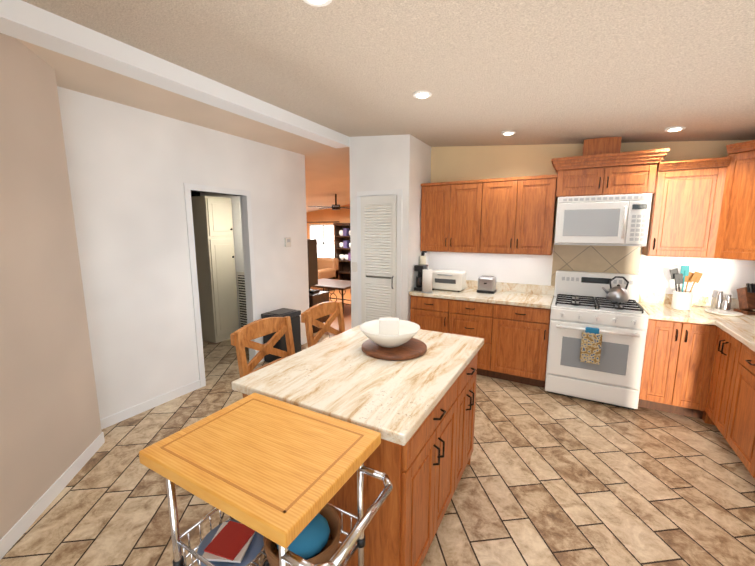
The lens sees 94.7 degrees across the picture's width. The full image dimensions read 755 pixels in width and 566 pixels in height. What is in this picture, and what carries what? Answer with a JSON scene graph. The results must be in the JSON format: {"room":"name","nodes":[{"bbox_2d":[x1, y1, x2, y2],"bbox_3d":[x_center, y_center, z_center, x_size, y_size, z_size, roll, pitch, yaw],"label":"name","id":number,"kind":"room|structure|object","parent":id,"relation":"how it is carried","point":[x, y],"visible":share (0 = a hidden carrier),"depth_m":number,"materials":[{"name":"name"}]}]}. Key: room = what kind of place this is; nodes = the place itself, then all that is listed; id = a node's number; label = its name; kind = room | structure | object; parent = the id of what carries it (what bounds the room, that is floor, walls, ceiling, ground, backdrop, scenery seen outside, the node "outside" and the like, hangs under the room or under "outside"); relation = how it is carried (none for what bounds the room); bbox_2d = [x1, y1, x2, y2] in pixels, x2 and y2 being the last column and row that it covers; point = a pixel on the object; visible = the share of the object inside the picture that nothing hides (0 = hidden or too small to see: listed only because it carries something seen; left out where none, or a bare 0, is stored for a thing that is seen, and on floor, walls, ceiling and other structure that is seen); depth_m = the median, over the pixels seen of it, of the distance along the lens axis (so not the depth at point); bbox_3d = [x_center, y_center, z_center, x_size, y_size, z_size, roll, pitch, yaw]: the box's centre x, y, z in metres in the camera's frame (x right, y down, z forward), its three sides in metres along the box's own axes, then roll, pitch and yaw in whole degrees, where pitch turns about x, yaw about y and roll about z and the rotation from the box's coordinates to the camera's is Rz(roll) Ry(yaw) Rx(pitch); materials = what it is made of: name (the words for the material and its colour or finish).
{"room":"kitchen","nodes":[
{"label":"kitchen","id":0,"kind":"room"},
{"bbox_2d":[0,33,101,539],"bbox_3d":[-1.887,0.063,0.575,0.400,3.000,3.900,-2,9,-13],"label":"wall","id":1,"kind":"structure","parent":0,"point":[50,429],"depth_m":2.08,"materials":[{"name":"beige paint"}]},
{"bbox_2d":[0,432,104,559],"bbox_3d":[-1.692,1.494,0.845,0.012,0.090,3.912,-2,9,-13],"label":"baseboard","id":2,"kind":"structure","parent":1,"relation":"attached to","point":[18,529],"depth_m":2.09,"materials":[{"name":"white"}]},
{"bbox_2d":[57,86,308,418],"bbox_3d":[-1.823,-0.283,3.682,0.100,2.750,3.160,5,10,29],"label":"wall","id":3,"kind":"structure","parent":0,"point":[131,170],"depth_m":3.17,"materials":[{"name":"white paint"}]},
{"bbox_2d":[100,337,306,429],"bbox_3d":[-1.750,1.031,3.899,0.012,0.085,3.060,5,10,29],"label":"baseboard","id":4,"kind":"structure","parent":3,"relation":"attached to","point":[113,419],"depth_m":3.23,"materials":[{"name":"white wood"}]},
{"bbox_2d":[183,183,259,387],"bbox_3d":[-1.724,0.013,3.891,0.115,2.100,0.800,5,10,29],"label":"door frame","id":5,"kind":"structure","parent":3,"relation":"attached to","point":[250,284],"depth_m":3.76,"materials":[{"name":"white"}]},
{"bbox_2d":[284,238,290,246],"bbox_3d":[-1.196,-0.546,4.644,0.030,0.120,0.100,5,10,29],"label":"thermostat","id":6,"kind":"object","parent":3,"relation":"attached to","point":[287,242],"visible":0.98,"depth_m":4.63,"materials":[{"name":"white plastic"}]},
{"bbox_2d":[191,191,199,196],"bbox_3d":[-3.474,-0.450,4.609,0.100,2.800,3.400,5,10,29],"label":"wall","id":7,"kind":"structure","parent":0,"point":[195,193],"depth_m":5.45,"materials":[{"name":"black paint"}]},
{"bbox_2d":[200,192,243,328],"bbox_3d":[-2.014,-0.551,5.271,1.800,2.800,0.100,5,10,29],"label":"wall","id":8,"kind":"structure","parent":0,"point":[237,233],"depth_m":5.25,"materials":[{"name":"white paint"}]},
{"bbox_2d":[236,271,246,327],"bbox_3d":[-2.004,0.322,5.317,0.380,0.980,0.040,5,10,29],"label":"air vent","id":9,"kind":"object","parent":8,"relation":"in","point":[241,293],"visible":0.35,"depth_m":5.34,"materials":[{"name":"beige metal"}]},
{"bbox_2d":[306,204,349,238],"bbox_3d":[-0.146,-1.364,9.947,5.250,3.000,0.100,5,10,29],"label":"wall","id":10,"kind":"structure","parent":0,"point":[329,216],"depth_m":10.53,"materials":[{"name":"paint"}]},
{"bbox_2d":[309,224,333,257],"bbox_3d":[-1.656,-1.231,10.738,1.120,1.150,0.030,5,10,29],"label":"living room window","id":11,"kind":"structure","parent":10,"relation":"in","point":[323,234],"depth_m":10.73,"materials":[{"name":"white glass"}]},
{"bbox_2d":[307,221,338,257],"bbox_3d":[-1.731,-1.153,10.716,1.370,1.452,0.064,5,10,29],"label":"curtain","id":12,"kind":"object","parent":10,"relation":"hanging from","point":[334,235],"visible":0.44,"depth_m":10.49,"materials":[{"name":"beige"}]},
{"bbox_2d":[321,288,351,335],"bbox_3d":[-1.228,0.410,8.251,5.050,0.004,4.350,5,10,29],"label":"floor","id":13,"kind":"structure","parent":0,"point":[346,314],"depth_m":7.57,"materials":[{"name":"brown"}]},
{"bbox_2d":[307,239,329,332],"bbox_3d":[-1.185,0.023,5.824,0.600,1.500,0.480,5,10,29],"label":"tv console","id":14,"kind":"object","parent":13,"relation":"on","point":[316,297],"visible":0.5,"depth_m":5.80,"materials":[{"name":"brown wood"}]},
{"bbox_2d":[311,257,338,290],"bbox_3d":[-2.018,-0.266,9.779,1.700,0.880,0.900,5,10,29],"label":"sofa","id":15,"kind":"object","parent":13,"relation":"on","point":[328,268],"visible":0.19,"depth_m":9.55,"materials":[{"name":"orange fabric"}]},
{"bbox_2d":[311,278,350,313],"bbox_3d":[-0.961,0.264,7.413,1.200,0.545,0.900,5,10,29],"label":"table","id":16,"kind":"object","parent":13,"relation":"on","point":[328,284],"visible":0.6,"depth_m":7.13,"materials":[{"name":"brown wood"}]},
{"bbox_2d":[333,223,350,280],"bbox_3d":[-0.857,-0.812,10.142,0.740,1.850,0.380,5,10,29],"label":"bookshelf","id":17,"kind":"object","parent":13,"relation":"on","point":[342,244],"visible":0.48,"depth_m":10.19,"materials":[{"name":"brown wood"}]},
{"bbox_2d":[0,332,754,565],"bbox_3d":[-0.839,0.986,4.676,9.450,0.060,10.500,5,10,29],"label":"floor","id":18,"kind":"structure","parent":0,"point":[549,479],"depth_m":2.18,"materials":[{"name":"tile"}]},
{"bbox_2d":[191,196,238,342],"bbox_3d":[-2.498,-0.206,5.269,0.605,2.120,0.425,5,10,29],"label":"pantry cabinet","id":19,"kind":"object","parent":18,"relation":"on","point":[214,247],"visible":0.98,"depth_m":5.08,"materials":[{"name":"beige wood"}]},
{"bbox_2d":[230,316,294,397],"bbox_3d":[-0.537,0.785,2.195,0.487,1.085,0.464,5,10,29],"label":"chair","id":20,"kind":"object","parent":18,"relation":"on","point":[242,337],"visible":0.25,"depth_m":2.19,"materials":[{"name":"brown wood"}]},
{"bbox_2d":[139,393,392,565],"bbox_3d":[-0.349,1.008,1.246,0.738,0.931,0.485,5,10,29],"label":"cart","id":21,"kind":"object","parent":18,"relation":"on","point":[279,473],"visible":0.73,"depth_m":1.12,"materials":[{"name":"brown wood"}]},
{"bbox_2d":[197,519,263,565],"bbox_3d":[-0.525,0.943,1.257,0.230,0.037,0.230,5,10,29],"label":"books","id":22,"kind":"object","parent":21,"relation":"on","point":[232,542],"visible":0.83,"depth_m":1.24,"materials":[{"name":"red paper"}]},
{"bbox_2d":[263,503,340,565],"bbox_3d":[-0.263,0.907,1.237,0.270,0.114,0.270,5,10,29],"label":"wicker basket","id":23,"kind":"object","parent":21,"relation":"on","point":[316,540],"visible":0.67,"depth_m":1.19,"materials":[{"name":"brown wicker"}]},
{"bbox_2d":[277,513,329,559],"bbox_3d":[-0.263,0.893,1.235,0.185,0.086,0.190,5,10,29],"label":"ball","id":24,"kind":"object","parent":23,"relation":"in","point":[314,539],"depth_m":1.19,"materials":[{"name":"blue rubber"}]},
{"bbox_2d":[261,308,300,362],"bbox_3d":[-1.218,0.671,4.448,0.316,0.632,0.396,5,10,29],"label":"trash can","id":25,"kind":"object","parent":18,"relation":"on","point":[293,314],"visible":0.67,"depth_m":4.36,"materials":[{"name":"black plastic"}]},
{"bbox_2d":[301,301,344,347],"bbox_3d":[-0.233,0.709,2.695,0.487,1.085,0.464,5,10,29],"label":"chair","id":26,"kind":"object","parent":18,"relation":"on","point":[310,315],"visible":0.17,"depth_m":2.69,"materials":[{"name":"brown wood"}]},
{"bbox_2d":[329,345,482,565],"bbox_3d":[0.050,0.909,2.080,0.848,0.875,1.188,5,10,29],"label":"kitchen island","id":27,"kind":"object","parent":18,"relation":"on","point":[425,476],"depth_m":1.52,"materials":[{"name":"brown wood"}]},
{"bbox_2d":[232,325,483,448],"bbox_3d":[0.007,0.450,2.034,0.930,0.045,1.300,5,10,29],"label":"island countertop","id":28,"kind":"structure","parent":27,"relation":"on","point":[333,377],"depth_m":1.70,"materials":[{"name":"beige stone"}]},
{"bbox_2d":[362,338,426,360],"bbox_3d":[0.102,0.394,2.146,0.400,0.030,0.400,5,10,29],"label":"board","id":29,"kind":"object","parent":28,"relation":"on","point":[412,348],"visible":0.77,"depth_m":2.04,"materials":[{"name":"brown wood"}]},
{"bbox_2d":[360,317,419,347],"bbox_3d":[0.075,0.302,2.124,0.370,0.158,0.370,5,10,29],"label":"bowl","id":30,"kind":"object","parent":29,"relation":"on","point":[389,332],"visible":0.98,"depth_m":2.11,"materials":[{"name":"white ceramic"}]},
{"bbox_2d":[410,296,448,332],"bbox_3d":[0.758,0.553,4.414,0.480,0.875,0.637,5,10,29],"label":"base cabinet","id":31,"kind":"object","parent":18,"relation":"on","point":[430,314],"depth_m":4.10,"materials":[{"name":"brown wood"}]},
{"bbox_2d":[449,300,500,377],"bbox_3d":[1.182,0.589,4.180,0.608,0.875,0.637,5,10,29],"label":"base cabinet","id":32,"kind":"object","parent":18,"relation":"on","point":[466,318],"depth_m":3.85,"materials":[{"name":"brown wood"}]},
{"bbox_2d":[497,296,553,387],"bbox_3d":[1.636,0.627,3.931,0.550,0.875,0.637,5,10,29],"label":"base cabinet","id":33,"kind":"object","parent":18,"relation":"on","point":[523,334],"depth_m":3.64,"materials":[{"name":"brown wood"}]},
{"bbox_2d":[409,288,552,307],"bbox_3d":[1.204,0.140,4.089,1.530,0.040,0.656,5,10,29],"label":"countertop","id":34,"kind":"structure","parent":33,"relation":"on","point":[518,299],"depth_m":3.89,"materials":[{"name":"beige stone"}]},
{"bbox_2d":[414,264,427,290],"bbox_3d":[0.536,-0.067,4.274,0.115,0.310,0.180,5,10,29],"label":"coffee maker","id":35,"kind":"object","parent":34,"relation":"on","point":[419,268],"visible":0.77,"depth_m":4.21,"materials":[{"name":"black plastic"}]},
{"bbox_2d":[421,266,432,292],"bbox_3d":[0.589,-0.042,4.109,0.140,0.310,0.140,5,10,29],"label":"paper towel holder","id":36,"kind":"object","parent":34,"relation":"on","point":[427,280],"visible":1,"depth_m":4.07,"materials":[{"name":"white paper"}]},
{"bbox_2d":[432,270,465,291],"bbox_3d":[0.866,-0.030,4.281,0.400,0.235,0.257,5,10,29],"label":"toaster oven","id":37,"kind":"object","parent":34,"relation":"on","point":[453,280],"visible":0.96,"depth_m":4.18,"materials":[{"name":"white metal"}]},
{"bbox_2d":[477,275,496,293],"bbox_3d":[1.299,0.015,4.129,0.200,0.192,0.180,5,10,29],"label":"toaster","id":38,"kind":"object","parent":34,"relation":"on","point":[486,284],"visible":1,"depth_m":4.07,"materials":[{"name":"silver metal"}]},
{"bbox_2d":[545,270,648,409],"bbox_3d":[2.176,0.526,3.517,0.767,1.200,0.785,5,10,29],"label":"stove","id":39,"kind":"object","parent":18,"relation":"on","point":[596,344],"visible":0.98,"depth_m":3.30,"materials":[{"name":"white metal"}]},
{"bbox_2d":[579,327,601,364],"bbox_3d":[1.974,0.577,3.215,0.160,0.330,0.054,5,10,29],"label":"towel","id":40,"kind":"object","parent":39,"relation":"hanging from","point":[590,344],"depth_m":3.20,"materials":[{"name":"multicoloured fabric"}]},
{"bbox_2d":[602,276,628,301],"bbox_3d":[2.385,0.053,3.483,0.236,0.243,0.190,5,10,29],"label":"kettle","id":41,"kind":"object","parent":39,"relation":"on","point":[618,293],"visible":1,"depth_m":3.43,"materials":[{"name":"silver metal"}]},
{"bbox_2d":[638,320,672,410],"bbox_3d":[2.685,0.715,3.354,0.296,0.875,0.636,5,10,29],"label":"base cabinet","id":42,"kind":"object","parent":18,"relation":"on","point":[656,353],"depth_m":3.11,"materials":[{"name":"brown wood"}]},
{"bbox_2d":[661,320,708,417],"bbox_3d":[2.835,0.731,3.250,0.296,0.875,0.675,5,10,29],"label":"base cabinet","id":43,"kind":"object","parent":18,"relation":"on","point":[698,361],"depth_m":3.00,"materials":[{"name":"brown wood"}]},
{"bbox_2d":[638,300,754,323],"bbox_3d":[3.020,0.292,3.090,1.073,0.040,0.656,5,10,29],"label":"countertop","id":44,"kind":"structure","parent":43,"relation":"on","point":[655,311],"depth_m":3.04,"materials":[{"name":"beige stone"}]},
{"bbox_2d":[670,266,702,310],"bbox_3d":[2.847,0.044,3.233,0.237,0.405,0.140,5,10,29],"label":"utensil crock","id":45,"kind":"object","parent":44,"relation":"on","point":[682,299],"visible":1,"depth_m":3.21,"materials":[{"name":"white ceramic"}]},
{"bbox_2d":[704,309,742,315],"bbox_3d":[3.067,0.263,3.085,0.250,0.017,0.250,5,10,29],"label":"serving plate","id":46,"kind":"object","parent":44,"relation":"on","point":[724,312],"visible":1,"depth_m":3.10,"materials":[{"name":"white ceramic"}]},
{"bbox_2d":[714,291,731,309],"bbox_3d":[3.203,0.165,3.208,0.117,0.174,0.121,5,10,29],"label":"shakers","id":47,"kind":"object","parent":46,"relation":"on","point":[721,303],"visible":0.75,"depth_m":3.21,"materials":[{"name":"silver metal"}]},
{"bbox_2d":[733,283,754,314],"bbox_3d":[3.296,0.134,3.087,0.100,0.270,0.147,1,9,9],"label":"knife block","id":48,"kind":"object","parent":44,"relation":"on","point":[746,297],"visible":1,"depth_m":3.06,"materials":[{"name":"brown wood"}]},
{"bbox_2d":[697,324,728,424],"bbox_3d":[2.989,0.818,2.677,0.654,0.875,0.307,5,10,29],"label":"base cabinet","id":49,"kind":"object","parent":18,"relation":"on","point":[715,358],"depth_m":2.88,"materials":[{"name":"brown wood"}]},
{"bbox_2d":[713,336,732,431],"bbox_3d":[2.896,0.848,2.476,0.617,0.875,0.367,5,10,29],"label":"base cabinet","id":50,"kind":"object","parent":18,"relation":"on","point":[728,347],"depth_m":2.67,"materials":[{"name":"brown wood"}]},
{"bbox_2d":[720,340,754,465],"bbox_3d":[2.724,0.895,2.170,0.617,0.875,0.579,5,10,29],"label":"base cabinet","id":51,"kind":"object","parent":18,"relation":"on","point":[737,414],"depth_m":2.41,"materials":[{"name":"brown wood"}]},
{"bbox_2d":[717,320,754,351],"bbox_3d":[2.478,0.507,1.682,0.635,0.040,2.359,5,10,29],"label":"countertop","id":52,"kind":"structure","parent":51,"relation":"on","point":[743,333],"depth_m":2.55,"materials":[{"name":"beige stone"}]},
{"bbox_2d":[745,412,754,478],"bbox_3d":[2.409,0.980,1.609,0.617,0.875,0.958,5,10,29],"label":"base cabinet","id":53,"kind":"object","parent":18,"relation":"on","point":[749,460],"depth_m":2.22,"materials":[{"name":"brown wood"}]},
{"bbox_2d":[16,0,754,212],"bbox_3d":[-0.839,-1.530,4.293,9.450,0.707,10.500,5,10,29],"label":"ceiling","id":54,"kind":"structure","parent":0,"point":[528,72],"depth_m":2.11,"materials":[{"name":"beige paint"}]},
{"bbox_2d":[0,0,348,147],"bbox_3d":[-1.248,-1.533,2.873,0.200,0.135,3.350,5,10,29],"label":"beam","id":55,"kind":"structure","parent":54,"relation":"attached to","point":[28,22],"depth_m":2.24,"materials":[{"name":"white paint"}]},
{"bbox_2d":[303,0,331,6],"bbox_3d":[-0.261,-1.236,1.488,0.135,0.026,0.135,4,9,23],"label":"recessed light","id":56,"kind":"object","parent":54,"relation":"in","point":[318,3],"depth_m":1.53,"materials":[{"name":"white glass"}]},
{"bbox_2d":[308,194,349,209],"bbox_3d":[-0.957,-1.917,8.228,1.292,0.360,1.235,5,10,29],"label":"ceiling fan","id":57,"kind":"object","parent":54,"relation":"hanging from","point":[335,207],"visible":0.85,"depth_m":8.16,"materials":[{"name":"brown wood"}]},
{"bbox_2d":[413,90,431,98],"bbox_3d":[0.335,-1.404,2.586,0.135,0.026,0.135,4,9,23],"label":"recessed light","id":58,"kind":"object","parent":54,"relation":"in","point":[421,94],"depth_m":2.57,"materials":[{"name":"white"}]},
{"bbox_2d":[501,131,515,134],"bbox_3d":[1.309,-1.501,3.470,0.135,0.026,0.135,4,9,23],"label":"recessed light","id":59,"kind":"object","parent":54,"relation":"in","point":[503,132],"depth_m":3.45,"materials":[{"name":"white"}]},
{"bbox_2d":[665,126,685,131],"bbox_3d":[2.502,-1.298,2.922,0.135,0.026,0.135,4,9,23],"label":"recessed light","id":60,"kind":"object","parent":54,"relation":"in","point":[675,128],"depth_m":2.90,"materials":[{"name":"white glass"}]},
{"bbox_2d":[349,134,430,327],"bbox_3d":[0.198,-0.550,4.599,0.810,3.000,0.780,5,10,29],"label":"wall","id":61,"kind":"structure","parent":0,"point":[388,162],"depth_m":4.17,"materials":[{"name":"white paint"}]},
{"bbox_2d":[352,262,356,271],"bbox_3d":[-0.297,-0.206,4.471,0.080,0.120,0.012,5,10,29],"label":"light switch","id":62,"kind":"object","parent":61,"relation":"attached to","point":[354,266],"visible":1,"depth_m":4.47,"materials":[{"name":"white plastic"}]},
{"bbox_2d":[361,195,396,322],"bbox_3d":[0.003,-0.029,4.293,0.480,2.038,0.068,5,10,29],"label":"door","id":63,"kind":"structure","parent":61,"relation":"in","point":[378,251],"depth_m":4.25,"materials":[{"name":"white wood"}]},
{"bbox_2d":[357,189,402,324],"bbox_3d":[0.017,-0.060,4.315,0.614,2.117,0.016,5,10,29],"label":"door frame","id":64,"kind":"structure","parent":61,"relation":"attached to","point":[399,192],"depth_m":4.20,"materials":[{"name":"white wood"}]},
{"bbox_2d":[419,251,426,264],"bbox_3d":[0.574,-0.274,4.383,0.094,0.260,0.080,5,10,29],"label":"fire extinguisher","id":65,"kind":"object","parent":61,"relation":"attached to","point":[422,258],"visible":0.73,"depth_m":4.35,"materials":[{"name":"beige"}]},
{"bbox_2d":[431,140,750,247],"bbox_3d":[2.215,-0.439,3.874,3.550,3.000,0.100,5,10,29],"label":"wall","id":66,"kind":"structure","parent":0,"point":[456,163],"depth_m":3.99,"materials":[{"name":"beige paint"}]},
{"bbox_2d":[420,181,455,251],"bbox_3d":[0.803,-0.813,4.356,0.426,0.825,0.335,5,10,29],"label":"upper cabinet","id":67,"kind":"object","parent":66,"relation":"attached to","point":[438,200],"depth_m":4.20,"materials":[{"name":"brown wood"}]},
{"bbox_2d":[456,179,487,252],"bbox_3d":[1.102,-0.788,4.192,0.486,0.825,0.335,5,10,29],"label":"upper cabinet","id":68,"kind":"object","parent":66,"relation":"attached to","point":[471,195],"depth_m":4.01,"materials":[{"name":"brown wood"}]},
{"bbox_2d":[484,177,523,253],"bbox_3d":[1.423,-0.761,4.015,0.486,0.825,0.335,5,10,29],"label":"upper cabinet","id":69,"kind":"object","parent":66,"relation":"attached to","point":[505,195],"depth_m":3.83,"materials":[{"name":"brown wood"}]},
{"bbox_2d":[520,173,559,254],"bbox_3d":[1.722,-0.736,3.850,0.427,0.825,0.335,5,10,29],"label":"upper cabinet","id":70,"kind":"object","parent":66,"relation":"attached to","point":[537,235],"depth_m":3.68,"materials":[{"name":"brown wood"}]},
{"bbox_2d":[556,161,615,200],"bbox_3d":[2.114,-1.034,3.585,0.462,0.293,0.335,5,10,29],"label":"upper cabinet","id":71,"kind":"object","parent":66,"relation":"attached to","point":[595,179],"depth_m":3.43,"materials":[{"name":"brown wood"}]},
{"bbox_2d":[554,193,651,245],"bbox_3d":[2.230,-0.624,3.498,0.760,0.478,0.464,5,10,29],"label":"microwave","id":72,"kind":"object","parent":71,"relation":"attached to","point":[611,220],"visible":1,"depth_m":3.32,"materials":[{"name":"white"}]},
{"bbox_2d":[429,245,754,298],"bbox_3d":[1.440,0.051,2.579,3.388,0.620,3.020,5,10,29],"label":"backsplash","id":73,"kind":"structure","parent":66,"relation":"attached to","point":[729,276],"depth_m":3.71,"materials":[{"name":"tile"}]},
{"bbox_2d":[580,137,623,164],"bbox_3d":[2.248,-1.342,3.502,0.310,0.177,0.261,5,10,29],"label":"cover","id":74,"kind":"object","parent":66,"relation":"attached to","point":[606,148],"depth_m":3.36,"materials":[{"name":"brown wood"}]},
{"bbox_2d":[466,280,754,310],"bbox_3d":[2.166,0.097,3.908,3.380,0.100,0.021,5,10,29],"label":"backsplash","id":75,"kind":"structure","parent":66,"relation":"attached to","point":[650,298],"depth_m":3.57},
{"bbox_2d":[612,157,659,194],"bbox_3d":[2.418,-1.008,3.417,0.462,0.293,0.335,5,10,29],"label":"upper cabinet","id":76,"kind":"object","parent":66,"relation":"attached to","point":[642,176],"depth_m":3.23,"materials":[{"name":"brown wood"}]},
{"bbox_2d":[642,161,715,257],"bbox_3d":[2.829,-0.656,3.240,0.470,0.810,0.335,5,10,29],"label":"upper cabinet","id":77,"kind":"object","parent":66,"relation":"attached to","point":[702,208],"depth_m":3.11,"materials":[{"name":"brown wood"}]},
{"bbox_2d":[704,140,754,260],"bbox_3d":[3.194,-0.646,2.844,0.668,0.910,0.665,5,10,29],"label":"upper cabinet","id":78,"kind":"object","parent":66,"relation":"attached to","point":[731,226],"depth_m":2.90,"materials":[{"name":"brown wood"}]}
]}

